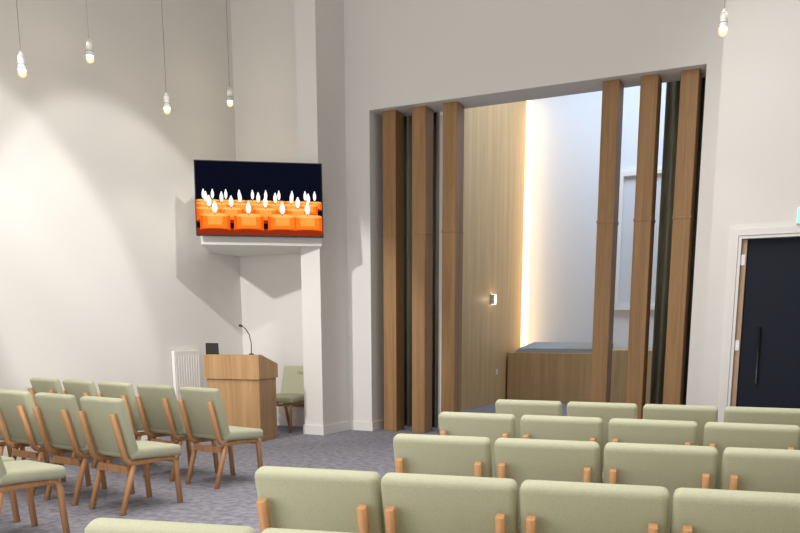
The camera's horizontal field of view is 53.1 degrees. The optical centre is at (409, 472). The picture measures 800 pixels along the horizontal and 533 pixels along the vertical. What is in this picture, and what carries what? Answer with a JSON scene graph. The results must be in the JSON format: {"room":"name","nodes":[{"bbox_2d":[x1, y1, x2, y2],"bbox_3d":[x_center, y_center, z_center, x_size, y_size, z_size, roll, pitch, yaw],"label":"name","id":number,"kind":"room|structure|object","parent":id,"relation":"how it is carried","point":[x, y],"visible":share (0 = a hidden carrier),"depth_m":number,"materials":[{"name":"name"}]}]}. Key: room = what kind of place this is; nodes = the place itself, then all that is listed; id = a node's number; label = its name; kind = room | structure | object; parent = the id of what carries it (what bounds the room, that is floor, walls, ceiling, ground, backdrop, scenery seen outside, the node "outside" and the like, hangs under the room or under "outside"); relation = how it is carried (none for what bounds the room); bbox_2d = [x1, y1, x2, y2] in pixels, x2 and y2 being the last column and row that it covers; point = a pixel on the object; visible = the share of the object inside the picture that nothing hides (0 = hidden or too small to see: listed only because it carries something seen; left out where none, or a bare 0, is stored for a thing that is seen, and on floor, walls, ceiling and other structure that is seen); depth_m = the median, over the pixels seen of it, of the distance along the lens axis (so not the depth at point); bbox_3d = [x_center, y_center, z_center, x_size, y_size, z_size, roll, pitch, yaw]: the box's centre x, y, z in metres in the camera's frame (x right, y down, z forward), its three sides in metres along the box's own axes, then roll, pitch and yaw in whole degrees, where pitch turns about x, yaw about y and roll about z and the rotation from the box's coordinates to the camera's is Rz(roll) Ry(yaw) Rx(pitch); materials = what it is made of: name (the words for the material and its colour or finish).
{"room":"crematorium chapel","nodes":[
{"label":"crematorium chapel","id":0,"kind":"room"},
{"bbox_2d":[0,0,242,450],"bbox_3d":[-5.464,-3.247,6.346,0.300,7.000,13.500,5,11,26],"label":"wall","id":1,"kind":"structure","parent":0,"point":[106,273],"depth_m":9.71,"materials":[{"name":"white paint"}]},
{"bbox_2d":[3,431,164,460],"bbox_3d":[-5.437,0.187,6.653,0.018,0.130,12.982,5,11,26],"label":"skirting board","id":2,"kind":"object","parent":1,"relation":"attached to","point":[5,453],"visible":0.02,"depth_m":8.96,"materials":[{"name":"white"}]},
{"bbox_2d":[171,350,200,419],"bbox_3d":[-3.094,-1.127,11.139,0.055,1.140,0.510,5,11,26],"label":"radiator","id":3,"kind":"object","parent":1,"relation":"attached to","point":[185,364],"visible":0.44,"depth_m":11.03,"materials":[{"name":"white metal"}]},
{"bbox_2d":[0,403,567,532],"bbox_3d":[1.116,0.248,7.252,11.840,0.200,20.450,5,11,26],"label":"floor","id":4,"kind":"structure","parent":0,"point":[234,502],"depth_m":7.62,"materials":[{"name":"grey carpet"}]},
{"bbox_2d":[4,424,11,456],"bbox_3d":[-4.339,-0.424,7.874,0.495,0.914,0.636,7,12,34],"label":"chair","id":5,"kind":"object","parent":4,"relation":"on","point":[9,449],"visible":0.02,"depth_m":8.02,"materials":[{"name":"brown wood"}]},
{"bbox_2d":[1,456,20,522],"bbox_3d":[-3.280,-0.051,5.790,0.495,0.914,0.636,7,12,34],"label":"chair","id":6,"kind":"object","parent":4,"relation":"on","point":[13,498],"visible":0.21,"depth_m":5.96,"materials":[{"name":"brown wood"}]},
{"bbox_2d":[0,427,49,463],"bbox_3d":[-3.817,-0.361,7.522,0.495,0.914,0.636,7,12,34],"label":"chair","id":7,"kind":"object","parent":4,"relation":"on","point":[2,444],"visible":0.21,"depth_m":7.41,"materials":[{"name":"brown wood"}]},
{"bbox_2d":[0,454,69,532],"bbox_3d":[-2.758,0.012,5.438,0.495,0.914,0.636,7,12,34],"label":"chair","id":8,"kind":"object","parent":4,"relation":"on","point":[32,473],"visible":1,"depth_m":5.45,"materials":[{"name":"green fabric"}]},
{"bbox_2d":[0,389,91,495],"bbox_3d":[-3.295,-0.298,7.170,0.495,0.914,0.636,7,12,34],"label":"chair","id":9,"kind":"object","parent":4,"relation":"on","point":[16,406],"visible":0.55,"depth_m":6.94,"materials":[{"name":"green fabric"}]},
{"bbox_2d":[28,377,63,454],"bbox_3d":[-3.820,-0.614,8.941,0.495,0.914,0.636,7,12,35],"label":"chair","id":10,"kind":"object","parent":4,"relation":"on","point":[46,385],"visible":0.18,"depth_m":8.65,"materials":[{"name":"green fabric"}]},
{"bbox_2d":[32,392,134,505],"bbox_3d":[-2.773,-0.235,6.817,0.495,0.914,0.636,7,12,34],"label":"chair","id":11,"kind":"object","parent":4,"relation":"on","point":[56,415],"visible":0.6,"depth_m":6.59,"materials":[{"name":"green fabric"}]},
{"bbox_2d":[60,379,139,468],"bbox_3d":[-3.307,-0.550,8.581,0.495,0.914,0.636,7,12,35],"label":"chair","id":12,"kind":"object","parent":4,"relation":"on","point":[78,388],"visible":0.12,"depth_m":8.31,"materials":[{"name":"green fabric"}]},
{"bbox_2d":[77,396,182,515],"bbox_3d":[-2.251,-0.172,6.465,0.495,0.914,0.636,7,12,34],"label":"chair","id":13,"kind":"object","parent":4,"relation":"on","point":[105,422],"visible":1,"depth_m":6.29,"materials":[{"name":"green fabric"}]},
{"bbox_2d":[96,381,175,463],"bbox_3d":[-2.793,-0.486,8.222,0.495,0.914,0.636,7,12,35],"label":"chair","id":14,"kind":"object","parent":4,"relation":"on","point":[125,391],"visible":0.38,"depth_m":7.92,"materials":[{"name":"green fabric"}]},
{"bbox_2d":[85,517,255,532],"bbox_3d":[-0.592,0.544,2.462,0.495,0.914,0.636,2,10,13],"label":"chair","id":15,"kind":"object","parent":4,"relation":"on","point":[98,525],"visible":1,"depth_m":2.14,"materials":[{"name":"green fabric"}]},
{"bbox_2d":[135,384,218,481],"bbox_3d":[-2.280,-0.421,7.862,0.495,0.914,0.636,7,12,35],"label":"chair","id":16,"kind":"object","parent":4,"relation":"on","point":[158,407],"visible":0.69,"depth_m":7.64,"materials":[{"name":"green fabric"}]},
{"bbox_2d":[178,386,262,488],"bbox_3d":[-1.767,-0.357,7.503,0.495,0.914,0.636,7,12,35],"label":"chair","id":17,"kind":"object","parent":4,"relation":"on","point":[202,411],"visible":1,"depth_m":7.32,"materials":[{"name":"green fabric"}]},
{"bbox_2d":[203,324,278,441],"bbox_3d":[-2.212,-1.196,10.521,0.784,1.491,0.545,3,11,16],"label":"lectern","id":18,"kind":"object","parent":4,"relation":"on","point":[246,384],"visible":0.87,"depth_m":10.30,"materials":[{"name":"brown wood"}]},
{"bbox_2d":[276,365,303,432],"bbox_3d":[-1.725,-1.072,11.504,0.495,0.914,0.636,5,11,26],"label":"chair","id":19,"kind":"object","parent":4,"relation":"on","point":[291,395],"visible":0.5,"depth_m":11.57,"materials":[{"name":"green fabric"}]},
{"bbox_2d":[277,416,304,426],"bbox_3d":[-1.852,-0.776,12.045,1.529,0.130,0.018,5,11,26],"label":"skirting board","id":20,"kind":"object","parent":4,"relation":"on","point":[299,422],"visible":0.14,"depth_m":11.98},
{"bbox_2d":[261,528,349,532],"bbox_3d":[-0.101,0.564,2.347,0.495,0.914,0.636,2,10,13],"label":"chair","id":21,"kind":"object","parent":4,"relation":"on","point":[267,530],"visible":1,"depth_m":2.07,"materials":[{"name":"green fabric"}]},
{"bbox_2d":[254,466,384,532],"bbox_3d":[-0.281,0.396,3.292,0.495,0.914,0.636,3,11,16],"label":"chair","id":22,"kind":"object","parent":4,"relation":"on","point":[334,500],"visible":1,"depth_m":2.98,"materials":[{"name":"green fabric"}]},
{"bbox_2d":[382,110,404,430],"bbox_3d":[-0.228,-2.739,11.162,0.212,4.305,0.262,5,11,26],"label":"column","id":23,"kind":"structure","parent":4,"relation":"on","point":[393,235],"depth_m":11.06,"materials":[{"name":"brown wood"}]},
{"bbox_2d":[411,105,433,432],"bbox_3d":[0.171,-2.704,10.967,0.212,4.305,0.262,5,11,26],"label":"column","id":24,"kind":"structure","parent":4,"relation":"on","point":[422,233],"depth_m":10.86,"materials":[{"name":"brown wood"}]},
{"bbox_2d":[393,433,491,477],"bbox_3d":[0.228,0.226,4.242,0.495,0.914,0.636,3,11,18],"label":"chair","id":25,"kind":"object","parent":4,"relation":"on","point":[471,456],"visible":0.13,"depth_m":3.93,"materials":[{"name":"green fabric"}]},
{"bbox_2d":[381,472,518,532],"bbox_3d":[0.203,0.421,3.151,0.495,0.914,0.636,3,11,16],"label":"chair","id":26,"kind":"object","parent":4,"relation":"on","point":[412,503],"visible":1,"depth_m":2.84,"materials":[{"name":"green fabric"}]},
{"bbox_2d":[441,101,463,411],"bbox_3d":[0.569,-2.670,10.772,0.212,4.305,0.262,5,11,26],"label":"column","id":27,"kind":"structure","parent":4,"relation":"on","point":[452,231],"depth_m":10.64,"materials":[{"name":"brown wood"}]},
{"bbox_2d":[438,412,515,477],"bbox_3d":[0.504,0.035,5.307,0.495,0.914,0.636,4,11,21],"label":"chair","id":28,"kind":"object","parent":4,"relation":"on","point":[493,426],"visible":0.17,"depth_m":4.99,"materials":[{"name":"green fabric"}]},
{"bbox_2d":[495,399,561,437],"bbox_3d":[0.960,-0.127,6.216,0.495,0.914,0.636,4,11,21],"label":"chair","id":29,"kind":"object","parent":4,"relation":"on","point":[518,408],"visible":0.12,"depth_m":5.90,"materials":[{"name":"green fabric"}]},
{"bbox_2d":[494,438,599,532],"bbox_3d":[0.718,0.254,4.086,0.495,0.914,0.636,3,11,18],"label":"chair","id":30,"kind":"object","parent":4,"relation":"on","point":[520,460],"visible":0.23,"depth_m":3.78,"materials":[{"name":"green fabric"}]},
{"bbox_2d":[520,415,602,482],"bbox_3d":[0.998,0.069,5.116,0.495,0.914,0.636,4,11,21],"label":"chair","id":31,"kind":"object","parent":4,"relation":"on","point":[571,428],"visible":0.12,"depth_m":4.80,"materials":[{"name":"green fabric"}]},
{"bbox_2d":[507,342,651,403],"bbox_3d":[3.657,-2.017,16.029,3.130,1.170,1.300,5,11,26],"label":"catafalque","id":32,"kind":"object","parent":4,"relation":"on","point":[543,371],"visible":0.6,"depth_m":15.71,"materials":[{"name":"brown wood"}]},
{"bbox_2d":[520,480,669,532],"bbox_3d":[0.687,0.446,3.010,0.495,0.914,0.636,3,11,16],"label":"chair","id":33,"kind":"object","parent":4,"relation":"on","point":[546,506],"visible":1,"depth_m":2.69,"materials":[{"name":"green fabric"}]},
{"bbox_2d":[567,401,637,463],"bbox_3d":[1.459,-0.094,6.028,0.495,0.914,0.636,4,11,21],"label":"chair","id":34,"kind":"object","parent":4,"relation":"on","point":[606,412],"visible":0.08,"depth_m":5.72,"materials":[{"name":"green fabric"}]},
{"bbox_2d":[590,79,623,402],"bbox_3d":[2.414,-2.508,9.870,0.212,4.305,0.262,5,11,26],"label":"column","id":35,"kind":"structure","parent":4,"relation":"on","point":[607,222],"depth_m":9.71,"materials":[{"name":"brown wood"}]},
{"bbox_2d":[625,74,661,418],"bbox_3d":[2.808,-2.474,9.678,0.212,4.305,0.262,5,11,26],"label":"column","id":36,"kind":"structure","parent":4,"relation":"on","point":[644,220],"depth_m":9.52,"materials":[{"name":"brown wood"}]},
{"bbox_2d":[608,418,697,445],"bbox_3d":[1.491,0.103,4.926,0.495,0.914,0.636,4,11,21],"label":"chair","id":37,"kind":"object","parent":4,"relation":"on","point":[621,430],"visible":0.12,"depth_m":4.61,"materials":[{"name":"green fabric"}]},
{"bbox_2d":[603,442,717,532],"bbox_3d":[1.208,0.281,3.930,0.495,0.914,0.636,3,11,18],"label":"chair","id":38,"kind":"object","parent":4,"relation":"on","point":[671,467],"visible":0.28,"depth_m":3.62,"materials":[{"name":"green fabric"}]},
{"bbox_2d":[643,404,717,445],"bbox_3d":[1.958,-0.060,5.840,0.495,0.914,0.636,4,11,21],"label":"chair","id":39,"kind":"object","parent":4,"relation":"on","point":[699,414],"visible":0.12,"depth_m":5.52,"materials":[{"name":"green fabric"}]},
{"bbox_2d":[663,68,701,404],"bbox_3d":[3.207,-2.439,9.483,0.212,4.305,0.262,5,11,26],"label":"column","id":40,"kind":"structure","parent":4,"relation":"on","point":[691,80],"depth_m":9.32,"materials":[{"name":"brown wood"}]},
{"bbox_2d":[670,488,799,532],"bbox_3d":[1.172,0.471,2.870,0.495,0.914,0.636,3,11,16],"label":"chair","id":41,"kind":"object","parent":4,"relation":"on","point":[694,510],"visible":1,"depth_m":2.56,"materials":[{"name":"green fabric"}]},
{"bbox_2d":[703,422,799,488],"bbox_3d":[1.984,0.138,4.735,0.495,0.914,0.636,4,11,21],"label":"chair","id":42,"kind":"object","parent":4,"relation":"on","point":[721,436],"visible":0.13,"depth_m":4.43,"materials":[{"name":"green fabric"}]},
{"bbox_2d":[720,447,799,493],"bbox_3d":[1.698,0.309,3.774,0.495,0.914,0.636,3,11,18],"label":"chair","id":43,"kind":"object","parent":4,"relation":"on","point":[743,469],"visible":0.35,"depth_m":3.49,"materials":[{"name":"green fabric"}]},
{"bbox_2d":[724,406,799,449],"bbox_3d":[2.457,-0.026,5.653,0.495,0.914,0.636,4,11,21],"label":"chair","id":44,"kind":"object","parent":4,"relation":"on","point":[756,415],"visible":0.11,"depth_m":5.34,"materials":[{"name":"green fabric"}]},
{"bbox_2d":[230,0,383,421],"bbox_3d":[-1.435,-4.172,11.521,2.240,7.000,0.500,5,11,26],"label":"wall","id":45,"kind":"structure","parent":0,"point":[263,32],"depth_m":11.28,"materials":[{"name":"white paint"}]},
{"bbox_2d":[201,236,321,256],"bbox_3d":[-1.983,-3.543,11.124,1.665,0.900,1.691,-2,10,-8],"label":"bulkhead","id":46,"kind":"object","parent":45,"relation":"attached to","point":[225,245],"visible":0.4,"depth_m":10.45,"materials":[{"name":"white paint"}]},
{"bbox_2d":[194,160,323,237],"bbox_3d":[-1.917,-3.486,10.197,1.600,0.929,0.150,-2,10,-8],"label":"screen","id":47,"kind":"object","parent":46,"relation":"attached to","point":[233,198],"visible":1,"depth_m":10.17,"materials":[{"name":"black plastic"},{"name":"glass display screen"}]},
{"bbox_2d":[350,421,372,430],"bbox_3d":[-0.707,-0.676,11.485,0.393,0.130,0.018,5,11,26],"label":"baseboard","id":48,"kind":"structure","parent":45,"relation":"attached to","point":[354,425],"depth_m":11.47,"materials":[{"name":"white paint"}]},
{"bbox_2d":[373,420,383,430],"bbox_3d":[-0.424,-0.703,11.631,0.018,0.130,0.500,5,11,26],"label":"baseboard","id":49,"kind":"structure","parent":45,"relation":"attached to","point":[377,425],"depth_m":11.55,"materials":[{"name":"white paint"}]},
{"bbox_2d":[295,0,348,425],"bbox_3d":[-1.169,-4.031,10.731,0.300,7.000,0.700,5,11,26],"label":"pillar","id":50,"kind":"structure","parent":0,"point":[319,24],"depth_m":10.69,"materials":[{"name":"white paint"}]},
{"bbox_2d":[303,425,323,434],"bbox_3d":[-1.329,-0.593,11.019,0.336,0.130,0.018,5,11,26],"label":"baseboard","id":51,"kind":"structure","parent":50,"relation":"attached to","point":[307,429],"depth_m":11.01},
{"bbox_2d":[324,421,349,434],"bbox_3d":[-1.030,-0.636,11.258,0.018,0.130,0.682,5,11,26],"label":"baseboard","id":52,"kind":"structure","parent":50,"relation":"attached to","point":[342,426],"depth_m":11.24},
{"bbox_2d":[438,115,442,427],"bbox_3d":[0.456,-2.714,11.093,0.110,4.220,0.030,5,11,26],"label":"trim","id":53,"kind":"structure","parent":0,"point":[441,117],"depth_m":11.06,"materials":[{"name":"brown wood"}]},
{"bbox_2d":[368,0,710,116],"bbox_3d":[1.473,-6.037,9.720,4.253,2.695,0.500,5,11,26],"label":"wall","id":54,"kind":"structure","parent":0,"point":[430,53],"depth_m":9.70,"materials":[{"name":"white paint"}]},
{"bbox_3d":[2.803,-5.555,9.481,6.880,0.040,0.050,5,11,26],"label":"track rail","id":55,"kind":"object","parent":54,"relation":"attached to","visible":0},
{"bbox_2d":[404,112,439,427],"bbox_3d":[0.060,-3.225,11.249,0.785,5.170,0.112,5,11,26],"label":"curtain","id":56,"kind":"object","parent":55,"relation":"hanging from","point":[436,116],"visible":0.2,"depth_m":11.27,"materials":[{"name":"fabric"}]},
{"bbox_2d":[650,77,705,404],"bbox_3d":[3.570,-2.957,9.752,1.045,5.170,0.132,5,11,26],"label":"curtain","id":57,"kind":"object","parent":55,"relation":"hanging from","point":[672,88],"visible":0.07,"depth_m":9.94,"materials":[{"name":"black fabric"}]},
{"bbox_2d":[528,82,665,348],"bbox_3d":[5.706,-4.874,15.448,7.600,7.000,0.300,5,11,26],"label":"wall","id":58,"kind":"structure","parent":0,"point":[566,129],"depth_m":16.43,"materials":[{"name":"white paint"}]},
{"bbox_2d":[614,169,661,309],"bbox_3d":[5.648,-4.495,15.317,3.330,2.660,0.098,5,11,26],"label":"window","id":59,"kind":"structure","parent":58,"relation":"in","point":[627,179],"depth_m":15.93,"materials":[{"name":"white glass"}]},
{"bbox_2d":[700,0,754,406],"bbox_3d":[3.474,-3.645,8.570,0.280,7.000,0.500,5,11,26],"label":"wall","id":60,"kind":"structure","parent":0,"point":[738,39],"depth_m":8.42,"materials":[{"name":"white paint"}]},
{"bbox_2d":[686,0,725,404],"bbox_3d":[3.474,-3.743,9.120,0.217,7.000,0.500,5,11,26],"label":"pillar","id":61,"kind":"structure","parent":60,"relation":"attached to","point":[715,41],"depth_m":9.03,"materials":[{"name":"white paint"}]},
{"bbox_2d":[740,0,799,235],"bbox_3d":[4.070,-4.774,8.068,1.050,4.600,0.500,5,11,26],"label":"wall","id":62,"kind":"structure","parent":0,"point":[771,174],"depth_m":8.17,"materials":[{"name":"white paint"}]},
{"bbox_2d":[717,223,799,421],"bbox_3d":[3.997,-1.352,8.531,1.250,2.500,0.228,5,11,26],"label":"door","id":63,"kind":"structure","parent":62,"relation":"in","point":[763,365],"depth_m":8.55,"materials":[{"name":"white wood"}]},
{"bbox_2d":[796,207,799,223],"bbox_3d":[4.129,-2.617,8.107,0.380,0.160,0.053,5,11,26],"label":"exit sign","id":64,"kind":"object","parent":62,"relation":"attached to","point":[798,208],"visible":1,"depth_m":8.16,"materials":[{"name":"white"}]},
{"bbox_3d":[1.116,-6.840,5.985,11.840,0.200,20.450,5,11,26],"label":"ceiling","id":65,"kind":"structure","parent":0,"visible":0},
{"bbox_2d":[16,0,25,76],"bbox_3d":[-3.818,-5.436,7.609,0.090,3.135,0.090,5,11,26],"label":"pendant light","id":66,"kind":"object","parent":65,"relation":"hanging from","point":[21,64],"visible":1,"depth_m":7.83,"materials":[{"name":"grey glass"}]},
{"bbox_2d":[86,3,93,62],"bbox_3d":[-3.431,-5.755,8.343,0.090,2.765,0.090,5,11,26],"label":"pendant light","id":67,"kind":"object","parent":65,"relation":"hanging from","point":[89,49],"visible":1,"depth_m":8.54,"materials":[{"name":"grey glass"}]},
{"bbox_2d":[161,0,169,113],"bbox_3d":[-2.924,-5.807,9.371,0.090,3.025,0.090,5,11,26],"label":"pendant light","id":68,"kind":"object","parent":65,"relation":"hanging from","point":[166,103],"visible":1,"depth_m":9.58,"materials":[{"name":"grey glass"}]},
{"bbox_2d":[226,2,232,105],"bbox_3d":[-2.390,-6.173,10.397,0.090,2.665,0.090,5,11,26],"label":"pendant light","id":69,"kind":"object","parent":65,"relation":"hanging from","point":[229,91],"visible":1,"depth_m":10.58,"materials":[{"name":"grey glass"}]},
{"bbox_2d":[719,3,727,35],"bbox_3d":[2.954,-5.524,7.306,0.090,2.855,0.090,5,11,26],"label":"pendant light","id":70,"kind":"object","parent":65,"relation":"hanging from","point":[723,24],"visible":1,"depth_m":7.51,"materials":[{"name":"grey glass"}]},
{"bbox_3d":[0.958,-4.636,14.115,0.300,7.000,6.350,5,11,26],"label":"wall","id":71,"kind":"structure","parent":0,"visible":0},
{"bbox_2d":[440,101,525,410],"bbox_3d":[1.008,-4.096,13.937,0.030,6.000,5.890,5,11,26],"label":"wall panel","id":72,"kind":"object","parent":71,"relation":"attached to","point":[494,135],"visible":0.33,"depth_m":14.96,"materials":[{"name":"brown wood"}]},
{"bbox_2d":[490,294,496,304],"bbox_3d":[1.580,-3.283,15.127,0.079,0.188,0.120,5,11,26],"label":"wall lamp","id":73,"kind":"object","parent":72,"relation":"attached to","point":[493,296],"visible":1,"depth_m":15.08,"materials":[{"name":"white"}]},
{"bbox_2d":[521,100,533,346],"bbox_3d":[2.421,-4.593,16.714,0.048,6.000,0.380,5,11,26],"label":"strip light","id":74,"kind":"object","parent":71,"relation":"attached to","point":[529,104],"visible":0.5,"depth_m":16.57,"materials":[{"name":"white plastic"}]}
]}

